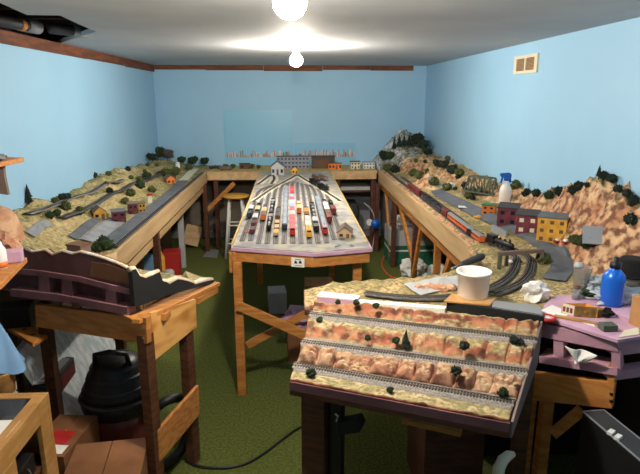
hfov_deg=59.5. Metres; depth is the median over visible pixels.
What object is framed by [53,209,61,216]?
bush
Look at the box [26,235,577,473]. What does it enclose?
floor
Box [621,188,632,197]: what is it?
bush
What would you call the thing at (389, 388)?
bush
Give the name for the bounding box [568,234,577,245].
bush
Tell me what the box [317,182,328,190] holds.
steam locomotive
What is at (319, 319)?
bush
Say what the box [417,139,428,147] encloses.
tree
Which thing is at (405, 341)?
conifer tree
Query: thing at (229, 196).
stool
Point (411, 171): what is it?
bush
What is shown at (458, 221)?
car
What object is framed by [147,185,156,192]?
bush
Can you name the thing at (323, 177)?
boxcar
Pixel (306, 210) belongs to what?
boxcar
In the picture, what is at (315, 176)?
boxcar
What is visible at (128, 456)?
cardboard box
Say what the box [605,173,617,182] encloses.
bush
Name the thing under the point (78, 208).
bush
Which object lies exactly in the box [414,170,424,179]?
bush
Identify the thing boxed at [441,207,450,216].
car
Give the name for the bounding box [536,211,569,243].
hotel
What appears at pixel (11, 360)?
cloth
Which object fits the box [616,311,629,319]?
foam offcut
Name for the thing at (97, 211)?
house
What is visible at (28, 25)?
ceiling pipe
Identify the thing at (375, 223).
ball
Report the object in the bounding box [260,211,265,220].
boxcar
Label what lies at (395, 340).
bush
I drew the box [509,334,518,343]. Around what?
bush
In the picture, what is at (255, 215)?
boxcar
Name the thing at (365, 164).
house
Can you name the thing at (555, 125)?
wall
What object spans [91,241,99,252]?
bush
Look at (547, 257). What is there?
bush
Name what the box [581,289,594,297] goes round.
clump
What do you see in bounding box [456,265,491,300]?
bucket
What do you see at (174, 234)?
baseboard
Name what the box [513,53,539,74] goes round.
air vent
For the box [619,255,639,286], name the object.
glass jar
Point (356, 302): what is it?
bush
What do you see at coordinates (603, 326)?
box
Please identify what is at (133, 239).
model railroad layout
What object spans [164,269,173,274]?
jar
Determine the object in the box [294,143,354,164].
sheet
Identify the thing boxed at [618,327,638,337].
plate
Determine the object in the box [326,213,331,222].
boxcar
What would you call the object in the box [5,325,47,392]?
plank
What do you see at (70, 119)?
wall
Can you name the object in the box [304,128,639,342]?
model railroad layout
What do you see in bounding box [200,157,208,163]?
tree
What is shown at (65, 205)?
bush
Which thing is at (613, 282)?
bottle
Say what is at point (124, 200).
bush
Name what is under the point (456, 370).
bush
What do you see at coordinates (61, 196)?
bush
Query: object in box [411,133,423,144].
tree
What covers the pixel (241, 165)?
shed
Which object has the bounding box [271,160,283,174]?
house
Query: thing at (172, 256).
box
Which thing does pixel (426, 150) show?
tree
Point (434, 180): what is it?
bush
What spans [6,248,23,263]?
foam block
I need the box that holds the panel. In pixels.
[16,302,115,415]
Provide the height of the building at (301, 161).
0.156 m
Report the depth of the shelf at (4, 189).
2.55 m
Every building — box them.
[110,208,125,222]
[126,201,137,213]
[276,155,309,168]
[497,202,521,225]
[515,208,540,233]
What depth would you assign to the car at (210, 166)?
7.17 m
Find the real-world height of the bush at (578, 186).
0.074 m
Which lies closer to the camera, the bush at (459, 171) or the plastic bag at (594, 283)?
the plastic bag at (594, 283)
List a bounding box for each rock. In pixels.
[0,206,24,241]
[0,230,22,248]
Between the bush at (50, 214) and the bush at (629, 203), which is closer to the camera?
the bush at (629, 203)
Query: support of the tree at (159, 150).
on the model railroad layout at (133, 239)
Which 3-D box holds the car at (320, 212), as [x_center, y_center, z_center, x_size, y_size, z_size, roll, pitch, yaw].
[0.009,-0.155,4.187,0.038,0.052,0.200,-1,14,-3]
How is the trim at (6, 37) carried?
attached to the wall at (70, 119)
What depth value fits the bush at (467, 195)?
4.69 m
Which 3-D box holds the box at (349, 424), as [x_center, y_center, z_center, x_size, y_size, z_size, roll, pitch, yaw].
[0.112,0.677,2.062,0.121,0.092,0.050,-1,14,-3]
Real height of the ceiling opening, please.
0.350 m
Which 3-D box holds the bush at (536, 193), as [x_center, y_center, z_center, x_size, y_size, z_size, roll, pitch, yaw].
[1.552,-0.313,4.021,0.074,0.076,0.074,3,14,11]
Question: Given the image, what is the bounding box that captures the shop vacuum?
[78,349,185,470]
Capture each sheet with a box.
[0,420,18,435]
[203,250,218,257]
[223,110,292,165]
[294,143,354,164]
[542,305,566,315]
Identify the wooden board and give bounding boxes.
[444,293,496,305]
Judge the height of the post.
0.750 m
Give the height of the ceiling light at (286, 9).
0.164 m
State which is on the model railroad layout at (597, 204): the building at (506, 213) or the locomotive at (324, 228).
the building at (506, 213)
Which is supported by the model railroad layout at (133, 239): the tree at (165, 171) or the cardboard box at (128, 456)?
the tree at (165, 171)
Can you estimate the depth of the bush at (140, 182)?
5.24 m
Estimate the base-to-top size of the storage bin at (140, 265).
0.500 m
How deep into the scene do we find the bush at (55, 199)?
4.03 m
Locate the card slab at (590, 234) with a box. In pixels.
[582,225,603,244]
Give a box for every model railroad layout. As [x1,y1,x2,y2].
[12,159,235,271]
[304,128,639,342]
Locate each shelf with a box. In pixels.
[0,157,23,194]
[0,257,26,289]
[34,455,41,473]
[207,165,377,248]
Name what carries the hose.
on the floor
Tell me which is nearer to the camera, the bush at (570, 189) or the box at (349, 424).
the box at (349, 424)
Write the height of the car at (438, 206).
0.046 m
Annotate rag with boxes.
[565,346,596,364]
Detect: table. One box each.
[0,392,58,473]
[229,171,371,395]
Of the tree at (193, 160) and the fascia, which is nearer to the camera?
the fascia
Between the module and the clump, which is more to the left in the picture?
the module
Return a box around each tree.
[24,184,34,204]
[141,171,150,179]
[146,152,156,160]
[155,146,164,157]
[161,168,171,175]
[163,149,173,160]
[171,167,180,177]
[177,156,186,163]
[188,156,197,165]
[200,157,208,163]
[378,151,388,159]
[386,151,394,158]
[391,138,395,148]
[396,135,402,146]
[401,135,406,145]
[401,330,410,348]
[406,133,412,145]
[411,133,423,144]
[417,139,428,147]
[422,147,432,154]
[432,158,441,166]
[439,160,448,167]
[595,166,601,179]
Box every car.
[209,165,220,168]
[247,209,252,217]
[251,218,256,225]
[266,221,271,230]
[273,229,278,236]
[282,211,287,218]
[282,217,286,228]
[313,222,318,231]
[318,210,323,220]
[320,216,325,225]
[422,194,429,200]
[427,197,434,203]
[431,201,439,207]
[436,204,443,212]
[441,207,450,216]
[447,212,457,221]
[454,217,465,228]
[462,223,472,231]
[471,228,484,241]
[561,239,568,244]
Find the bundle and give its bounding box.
[280,305,306,328]
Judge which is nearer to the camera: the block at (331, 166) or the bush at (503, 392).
the bush at (503, 392)
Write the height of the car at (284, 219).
0.052 m
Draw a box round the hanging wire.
[364,203,374,249]
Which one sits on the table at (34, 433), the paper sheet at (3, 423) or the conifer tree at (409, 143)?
the paper sheet at (3, 423)
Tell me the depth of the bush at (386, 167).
6.75 m
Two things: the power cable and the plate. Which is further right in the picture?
the plate
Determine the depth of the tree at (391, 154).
7.00 m
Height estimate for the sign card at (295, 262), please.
0.060 m
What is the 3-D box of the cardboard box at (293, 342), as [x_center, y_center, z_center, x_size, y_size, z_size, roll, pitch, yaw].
[-0.113,0.785,4.239,0.270,0.220,0.250,-1,14,-6]
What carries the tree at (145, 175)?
on the model railroad layout at (133, 239)
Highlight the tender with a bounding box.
[466,228,483,235]
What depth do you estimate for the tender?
3.63 m
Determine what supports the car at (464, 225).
on the model railroad layout at (597, 204)
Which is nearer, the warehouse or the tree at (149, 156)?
the tree at (149, 156)
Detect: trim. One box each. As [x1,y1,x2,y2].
[0,29,154,71]
[155,65,412,70]
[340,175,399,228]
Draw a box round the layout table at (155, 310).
[2,227,219,473]
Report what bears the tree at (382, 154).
on the model railroad layout at (597, 204)
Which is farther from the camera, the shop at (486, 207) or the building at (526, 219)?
the shop at (486, 207)
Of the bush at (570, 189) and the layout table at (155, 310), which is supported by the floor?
the layout table at (155, 310)
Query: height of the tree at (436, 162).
0.124 m
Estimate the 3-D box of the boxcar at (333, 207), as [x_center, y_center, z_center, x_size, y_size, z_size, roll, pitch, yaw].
[0.106,-0.212,4.411,0.038,0.054,0.142,-1,14,-3]
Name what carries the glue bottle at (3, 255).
on the wall shelf at (7, 274)
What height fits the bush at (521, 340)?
0.030 m
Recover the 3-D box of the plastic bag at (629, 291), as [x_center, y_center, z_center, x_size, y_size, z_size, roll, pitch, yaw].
[1.337,0.262,2.475,0.268,0.094,0.130,-1,14,-3]
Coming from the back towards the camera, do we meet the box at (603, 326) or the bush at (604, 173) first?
the bush at (604, 173)
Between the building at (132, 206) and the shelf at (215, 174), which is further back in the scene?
the shelf at (215, 174)
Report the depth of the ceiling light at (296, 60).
4.46 m
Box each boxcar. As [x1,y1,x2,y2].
[219,166,231,169]
[252,213,258,221]
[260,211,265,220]
[275,211,279,217]
[297,204,301,213]
[304,208,308,213]
[305,220,310,227]
[312,174,320,179]
[312,216,317,223]
[318,174,327,180]
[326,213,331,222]
[331,205,335,214]
[415,188,422,195]
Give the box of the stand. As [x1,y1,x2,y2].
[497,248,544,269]
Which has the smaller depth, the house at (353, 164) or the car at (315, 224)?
the car at (315, 224)
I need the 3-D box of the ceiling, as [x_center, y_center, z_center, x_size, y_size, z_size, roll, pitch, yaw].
[-0.132,-1.087,2.637,3.780,0.030,9.850,-1,14,-3]
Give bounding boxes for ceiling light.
[273,0,306,19]
[289,45,302,66]
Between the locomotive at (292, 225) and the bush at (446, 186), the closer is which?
the locomotive at (292, 225)
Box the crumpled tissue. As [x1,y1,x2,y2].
[520,280,550,302]
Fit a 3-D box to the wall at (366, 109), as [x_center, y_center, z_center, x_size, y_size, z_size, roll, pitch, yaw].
[-0.376,-1.138,7.643,3.580,2.300,0.100,-1,14,-3]
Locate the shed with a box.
[239,163,249,168]
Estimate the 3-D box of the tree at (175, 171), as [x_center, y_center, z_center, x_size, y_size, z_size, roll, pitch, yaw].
[-1.631,-0.725,6.316,0.123,0.147,0.134,12,18,39]
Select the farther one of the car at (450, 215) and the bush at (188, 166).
the bush at (188, 166)
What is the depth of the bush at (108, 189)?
4.67 m
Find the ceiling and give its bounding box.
[0,0,639,65]
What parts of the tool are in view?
handle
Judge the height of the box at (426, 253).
0.420 m
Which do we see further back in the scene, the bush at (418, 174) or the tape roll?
the bush at (418, 174)
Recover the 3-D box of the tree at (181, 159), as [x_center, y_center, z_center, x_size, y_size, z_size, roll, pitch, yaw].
[-1.788,-0.988,7.253,0.116,0.138,0.126,12,18,39]
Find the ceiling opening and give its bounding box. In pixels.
[0,3,78,41]
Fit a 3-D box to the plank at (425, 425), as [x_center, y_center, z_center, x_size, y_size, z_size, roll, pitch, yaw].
[0.451,0.748,2.246,0.234,0.020,0.070,6,15,23]
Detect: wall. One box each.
[0,43,158,392]
[153,65,426,230]
[424,17,639,436]
[491,225,507,236]
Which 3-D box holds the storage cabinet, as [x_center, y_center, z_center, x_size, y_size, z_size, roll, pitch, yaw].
[0.617,0.944,2.781,0.280,0.620,0.370,-1,14,-3]
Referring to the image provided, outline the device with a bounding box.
[16,453,35,473]
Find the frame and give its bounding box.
[525,363,616,473]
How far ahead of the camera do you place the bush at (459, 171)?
5.34 m
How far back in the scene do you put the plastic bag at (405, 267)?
6.03 m
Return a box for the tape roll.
[543,313,556,322]
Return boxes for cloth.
[0,324,25,374]
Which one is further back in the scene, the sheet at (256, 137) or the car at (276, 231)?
the sheet at (256, 137)
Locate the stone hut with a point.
(74, 246)
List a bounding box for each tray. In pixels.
[40,358,69,382]
[581,294,596,299]
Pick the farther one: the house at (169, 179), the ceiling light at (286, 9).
the house at (169, 179)
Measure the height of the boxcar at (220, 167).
0.054 m
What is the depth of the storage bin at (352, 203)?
7.32 m
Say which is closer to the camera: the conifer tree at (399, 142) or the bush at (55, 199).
the bush at (55, 199)
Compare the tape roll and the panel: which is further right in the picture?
the tape roll
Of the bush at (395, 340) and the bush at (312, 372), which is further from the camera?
the bush at (395, 340)
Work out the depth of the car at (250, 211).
4.23 m
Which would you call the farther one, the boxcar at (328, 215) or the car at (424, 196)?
the car at (424, 196)
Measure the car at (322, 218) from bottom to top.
0.052 m
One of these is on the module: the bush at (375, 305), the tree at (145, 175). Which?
the bush at (375, 305)
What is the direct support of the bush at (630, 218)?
on the model railroad layout at (597, 204)
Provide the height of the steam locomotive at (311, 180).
0.070 m
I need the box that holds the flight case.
[575,409,639,473]
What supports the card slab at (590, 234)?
on the model railroad layout at (597, 204)
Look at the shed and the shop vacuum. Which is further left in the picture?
the shop vacuum
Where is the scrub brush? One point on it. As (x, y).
(605, 312)
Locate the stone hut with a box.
[65,241,90,251]
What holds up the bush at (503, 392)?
on the module
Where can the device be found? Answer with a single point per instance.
(24, 461)
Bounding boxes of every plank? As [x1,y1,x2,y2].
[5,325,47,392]
[402,418,462,436]
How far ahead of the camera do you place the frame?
2.33 m
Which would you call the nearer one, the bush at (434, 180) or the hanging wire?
the bush at (434, 180)
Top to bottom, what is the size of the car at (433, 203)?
0.046 m
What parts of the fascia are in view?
post, rail, rail, post, rail, rail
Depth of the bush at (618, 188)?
2.99 m
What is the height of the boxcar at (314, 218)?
0.054 m
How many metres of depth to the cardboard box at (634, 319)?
2.22 m
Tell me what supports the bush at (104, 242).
on the model railroad layout at (133, 239)
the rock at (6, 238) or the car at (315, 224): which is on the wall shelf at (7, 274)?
the rock at (6, 238)
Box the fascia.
[539,322,639,380]
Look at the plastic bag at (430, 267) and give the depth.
5.86 m
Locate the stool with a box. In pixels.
[222,193,248,258]
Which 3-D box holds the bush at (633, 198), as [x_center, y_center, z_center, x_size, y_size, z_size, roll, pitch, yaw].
[1.609,-0.191,2.876,0.056,0.058,0.057,1,14,3]
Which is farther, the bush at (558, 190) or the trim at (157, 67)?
the trim at (157, 67)
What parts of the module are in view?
leg, leg, rail, rail, rail, rail, rail, rail, curved handle, leg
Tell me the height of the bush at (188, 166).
0.096 m
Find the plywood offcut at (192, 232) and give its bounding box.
[185,224,201,246]
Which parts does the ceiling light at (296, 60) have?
bulb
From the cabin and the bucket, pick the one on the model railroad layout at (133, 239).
the cabin
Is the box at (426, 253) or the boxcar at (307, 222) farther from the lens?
the box at (426, 253)
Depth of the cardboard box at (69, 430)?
2.75 m
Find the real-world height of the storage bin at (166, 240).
0.500 m
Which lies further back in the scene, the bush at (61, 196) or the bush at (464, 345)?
the bush at (61, 196)
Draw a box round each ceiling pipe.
[0,14,43,33]
[46,22,88,38]
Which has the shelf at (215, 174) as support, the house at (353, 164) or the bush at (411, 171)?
the house at (353, 164)
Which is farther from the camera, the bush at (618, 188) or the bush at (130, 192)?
the bush at (130, 192)
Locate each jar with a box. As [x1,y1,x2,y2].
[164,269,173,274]
[571,285,581,299]
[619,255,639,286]
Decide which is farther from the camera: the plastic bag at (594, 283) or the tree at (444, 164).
the tree at (444, 164)
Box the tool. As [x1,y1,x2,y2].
[451,253,484,268]
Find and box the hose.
[381,256,396,278]
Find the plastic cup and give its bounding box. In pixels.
[573,262,592,289]
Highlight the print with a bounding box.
[53,430,75,444]
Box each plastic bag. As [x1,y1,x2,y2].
[397,213,412,226]
[399,258,427,277]
[422,264,452,276]
[586,274,601,289]
[589,286,639,304]
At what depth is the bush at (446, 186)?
5.15 m
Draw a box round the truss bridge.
[462,175,497,196]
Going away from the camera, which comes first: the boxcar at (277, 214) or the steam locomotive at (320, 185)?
the boxcar at (277, 214)
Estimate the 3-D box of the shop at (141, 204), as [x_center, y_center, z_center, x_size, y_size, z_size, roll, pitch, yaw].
[-1.442,-0.244,4.528,0.062,0.081,0.102,-6,15,-22]
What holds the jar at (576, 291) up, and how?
on the model railroad layout at (597, 204)
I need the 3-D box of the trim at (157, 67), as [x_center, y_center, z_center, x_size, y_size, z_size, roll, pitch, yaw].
[-0.451,-2.203,7.308,3.365,0.071,0.026,-1,14,-3]
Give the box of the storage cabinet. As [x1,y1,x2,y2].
[407,425,484,473]
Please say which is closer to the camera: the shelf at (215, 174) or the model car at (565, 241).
the model car at (565, 241)
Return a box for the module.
[290,301,542,473]
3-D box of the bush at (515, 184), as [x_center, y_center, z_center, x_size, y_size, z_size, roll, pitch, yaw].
[1.533,-0.404,4.378,0.091,0.092,0.091,-6,15,-22]
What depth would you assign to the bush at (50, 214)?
3.56 m
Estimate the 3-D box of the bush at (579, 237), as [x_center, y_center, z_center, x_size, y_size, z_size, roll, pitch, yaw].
[1.446,0.021,3.018,0.115,0.118,0.115,4,14,14]
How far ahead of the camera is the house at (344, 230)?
3.66 m
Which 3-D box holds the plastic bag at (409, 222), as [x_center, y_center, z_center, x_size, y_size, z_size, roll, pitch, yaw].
[1.019,-0.219,6.575,0.276,0.224,0.228,-1,14,-3]
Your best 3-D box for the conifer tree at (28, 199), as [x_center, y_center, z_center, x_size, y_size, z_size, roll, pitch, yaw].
[-1.961,-0.281,3.747,0.072,0.153,0.069,-1,14,-3]
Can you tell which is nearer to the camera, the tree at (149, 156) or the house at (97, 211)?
the house at (97, 211)
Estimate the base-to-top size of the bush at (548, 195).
0.082 m
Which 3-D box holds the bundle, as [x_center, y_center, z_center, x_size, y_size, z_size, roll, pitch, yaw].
[-0.154,0.615,4.205,0.345,0.172,0.267,-1,14,-3]
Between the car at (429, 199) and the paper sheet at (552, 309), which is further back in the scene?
the car at (429, 199)
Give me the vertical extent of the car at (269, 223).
0.056 m
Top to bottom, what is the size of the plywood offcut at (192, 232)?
0.294 m
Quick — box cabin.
[146,193,152,202]
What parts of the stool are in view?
leg, leg, seat, leg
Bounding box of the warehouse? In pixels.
[311,155,334,168]
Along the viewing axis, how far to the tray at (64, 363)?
3.11 m
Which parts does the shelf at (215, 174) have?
leg, under shelf, leg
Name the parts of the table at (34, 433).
glass, frame, rail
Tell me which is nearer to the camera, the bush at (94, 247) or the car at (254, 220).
the bush at (94, 247)
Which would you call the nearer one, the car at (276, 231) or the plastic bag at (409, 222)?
the car at (276, 231)
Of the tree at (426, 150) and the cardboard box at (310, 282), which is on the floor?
the cardboard box at (310, 282)
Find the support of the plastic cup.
on the model railroad layout at (597, 204)
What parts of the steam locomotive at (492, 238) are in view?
frame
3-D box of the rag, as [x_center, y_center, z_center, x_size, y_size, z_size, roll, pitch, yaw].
[1.021,0.473,2.195,0.125,0.068,0.028,11,18,38]
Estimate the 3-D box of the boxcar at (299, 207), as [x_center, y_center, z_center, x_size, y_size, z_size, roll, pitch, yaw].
[-0.166,-0.221,4.446,0.038,0.054,0.142,-1,14,-3]
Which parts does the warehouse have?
door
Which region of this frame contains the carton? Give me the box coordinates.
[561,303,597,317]
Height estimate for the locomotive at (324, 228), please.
0.056 m
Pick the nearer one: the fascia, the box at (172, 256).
the fascia
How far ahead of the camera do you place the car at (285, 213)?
4.14 m
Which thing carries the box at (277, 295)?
on the floor
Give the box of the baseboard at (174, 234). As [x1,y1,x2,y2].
[171,229,384,237]
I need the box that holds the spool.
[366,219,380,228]
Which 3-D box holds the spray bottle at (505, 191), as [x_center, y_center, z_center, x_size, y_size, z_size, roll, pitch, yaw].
[1.425,-0.375,4.304,0.095,0.240,0.089,-1,14,-3]
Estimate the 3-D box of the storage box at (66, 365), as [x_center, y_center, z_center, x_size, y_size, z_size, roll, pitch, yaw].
[-1.474,0.939,3.113,0.137,0.468,0.386,-1,14,-3]
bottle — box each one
[0,241,7,268]
[161,251,165,272]
[498,172,511,202]
[599,257,625,307]
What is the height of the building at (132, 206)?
0.091 m
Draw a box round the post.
[177,215,185,267]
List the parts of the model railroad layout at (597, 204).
leg, leg, leg, leg, rail, rail, rail, rail, grey plate, wood strip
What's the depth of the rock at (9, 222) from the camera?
2.97 m
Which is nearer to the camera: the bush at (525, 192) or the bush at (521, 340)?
the bush at (521, 340)
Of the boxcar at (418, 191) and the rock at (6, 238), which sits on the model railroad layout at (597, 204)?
the boxcar at (418, 191)
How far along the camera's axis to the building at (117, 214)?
4.10 m
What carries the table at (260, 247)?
on the floor
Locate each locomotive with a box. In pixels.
[290,223,294,235]
[306,225,311,237]
[309,178,319,184]
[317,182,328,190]
[321,222,327,234]
[486,233,514,250]
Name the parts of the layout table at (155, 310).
foam post, leg, foam post, foam rail, foam rail, foam post, leg, leg, panel, leg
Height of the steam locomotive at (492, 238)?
0.070 m
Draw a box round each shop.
[137,201,145,211]
[481,202,497,213]
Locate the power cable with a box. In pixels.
[185,426,300,469]
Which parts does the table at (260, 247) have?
rail, leg, leg, leg, leg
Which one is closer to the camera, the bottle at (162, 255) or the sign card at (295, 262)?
the sign card at (295, 262)
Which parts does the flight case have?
edge trim, lid panel, edge trim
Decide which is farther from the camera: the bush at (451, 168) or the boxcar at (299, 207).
the bush at (451, 168)
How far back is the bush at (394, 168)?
6.68 m
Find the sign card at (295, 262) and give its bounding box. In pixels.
[291,257,303,267]
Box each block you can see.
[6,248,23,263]
[328,163,341,169]
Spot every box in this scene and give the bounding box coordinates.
[29,357,75,407]
[52,414,99,473]
[64,438,147,473]
[143,253,153,270]
[162,248,181,274]
[268,285,286,313]
[286,329,305,361]
[304,277,332,289]
[334,413,365,434]
[340,183,369,189]
[384,223,433,265]
[598,322,617,331]
[629,294,639,327]
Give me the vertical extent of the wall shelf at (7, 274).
0.262 m
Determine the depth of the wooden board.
2.41 m
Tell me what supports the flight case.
on the floor
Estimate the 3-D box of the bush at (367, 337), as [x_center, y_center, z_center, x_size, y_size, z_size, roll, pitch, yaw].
[0.185,0.387,2.149,0.028,0.029,0.028,-6,15,-24]
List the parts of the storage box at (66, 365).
lid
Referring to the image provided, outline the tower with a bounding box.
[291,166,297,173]
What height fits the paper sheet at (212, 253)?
0.006 m
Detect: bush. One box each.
[44,211,55,218]
[50,197,58,202]
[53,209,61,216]
[58,193,67,199]
[59,201,71,210]
[75,206,84,214]
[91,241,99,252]
[94,235,113,251]
[106,187,113,192]
[119,197,129,204]
[125,188,135,196]
[135,179,145,188]
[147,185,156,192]
[185,164,191,169]
[306,367,316,377]
[316,317,322,322]
[353,299,359,304]
[364,335,371,340]
[372,302,379,308]
[383,163,390,171]
[386,386,392,392]
[390,164,400,172]
[392,337,399,343]
[408,168,417,176]
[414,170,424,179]
[429,176,439,185]
[442,182,452,190]
[446,164,456,174]
[450,365,461,375]
[454,168,463,175]
[459,340,470,350]
[464,192,471,198]
[497,386,509,397]
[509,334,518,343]
[510,179,522,189]
[518,338,524,344]
[520,188,530,197]
[531,188,541,196]
[535,251,551,264]
[542,190,554,200]
[554,186,562,195]
[566,185,576,194]
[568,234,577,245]
[572,181,584,190]
[576,230,592,249]
[598,170,609,179]
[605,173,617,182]
[613,184,624,192]
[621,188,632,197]
[622,212,638,225]
[627,194,639,203]
[627,201,636,206]
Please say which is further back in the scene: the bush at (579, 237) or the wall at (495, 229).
the wall at (495, 229)
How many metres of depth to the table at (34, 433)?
2.27 m
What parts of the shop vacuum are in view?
handle, tank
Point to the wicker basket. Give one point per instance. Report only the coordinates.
(7, 381)
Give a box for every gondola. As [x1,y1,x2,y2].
[249,225,255,233]
[274,223,279,228]
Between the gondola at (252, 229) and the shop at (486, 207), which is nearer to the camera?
the gondola at (252, 229)
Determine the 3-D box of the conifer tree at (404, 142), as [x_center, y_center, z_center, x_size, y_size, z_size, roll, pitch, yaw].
[1.047,-1.197,7.012,0.082,0.173,0.078,9,17,33]
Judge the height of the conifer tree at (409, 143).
0.187 m
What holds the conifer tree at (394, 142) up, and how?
on the model railroad layout at (597, 204)
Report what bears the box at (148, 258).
on the floor
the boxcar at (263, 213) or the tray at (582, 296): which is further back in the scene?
the boxcar at (263, 213)
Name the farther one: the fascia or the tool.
the tool
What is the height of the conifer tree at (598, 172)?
0.086 m
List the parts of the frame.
leg, leg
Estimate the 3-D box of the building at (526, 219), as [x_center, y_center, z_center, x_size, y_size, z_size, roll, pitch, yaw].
[1.324,-0.098,3.567,0.142,0.126,0.212,6,15,22]
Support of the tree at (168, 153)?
on the model railroad layout at (133, 239)
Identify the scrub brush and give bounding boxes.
[595,307,615,317]
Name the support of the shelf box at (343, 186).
on the shelf at (215, 174)
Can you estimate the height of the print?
0.001 m
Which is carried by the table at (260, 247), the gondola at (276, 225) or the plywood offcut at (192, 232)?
the gondola at (276, 225)
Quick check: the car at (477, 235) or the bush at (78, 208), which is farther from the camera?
the bush at (78, 208)
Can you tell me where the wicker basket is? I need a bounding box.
[0,373,15,392]
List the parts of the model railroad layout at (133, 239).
rail, rail, rail, rail, leg, rail, rail, leg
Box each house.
[90,205,106,218]
[163,174,175,183]
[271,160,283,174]
[336,222,352,238]
[350,161,359,168]
[362,161,374,168]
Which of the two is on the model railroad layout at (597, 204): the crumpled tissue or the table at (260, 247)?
the crumpled tissue

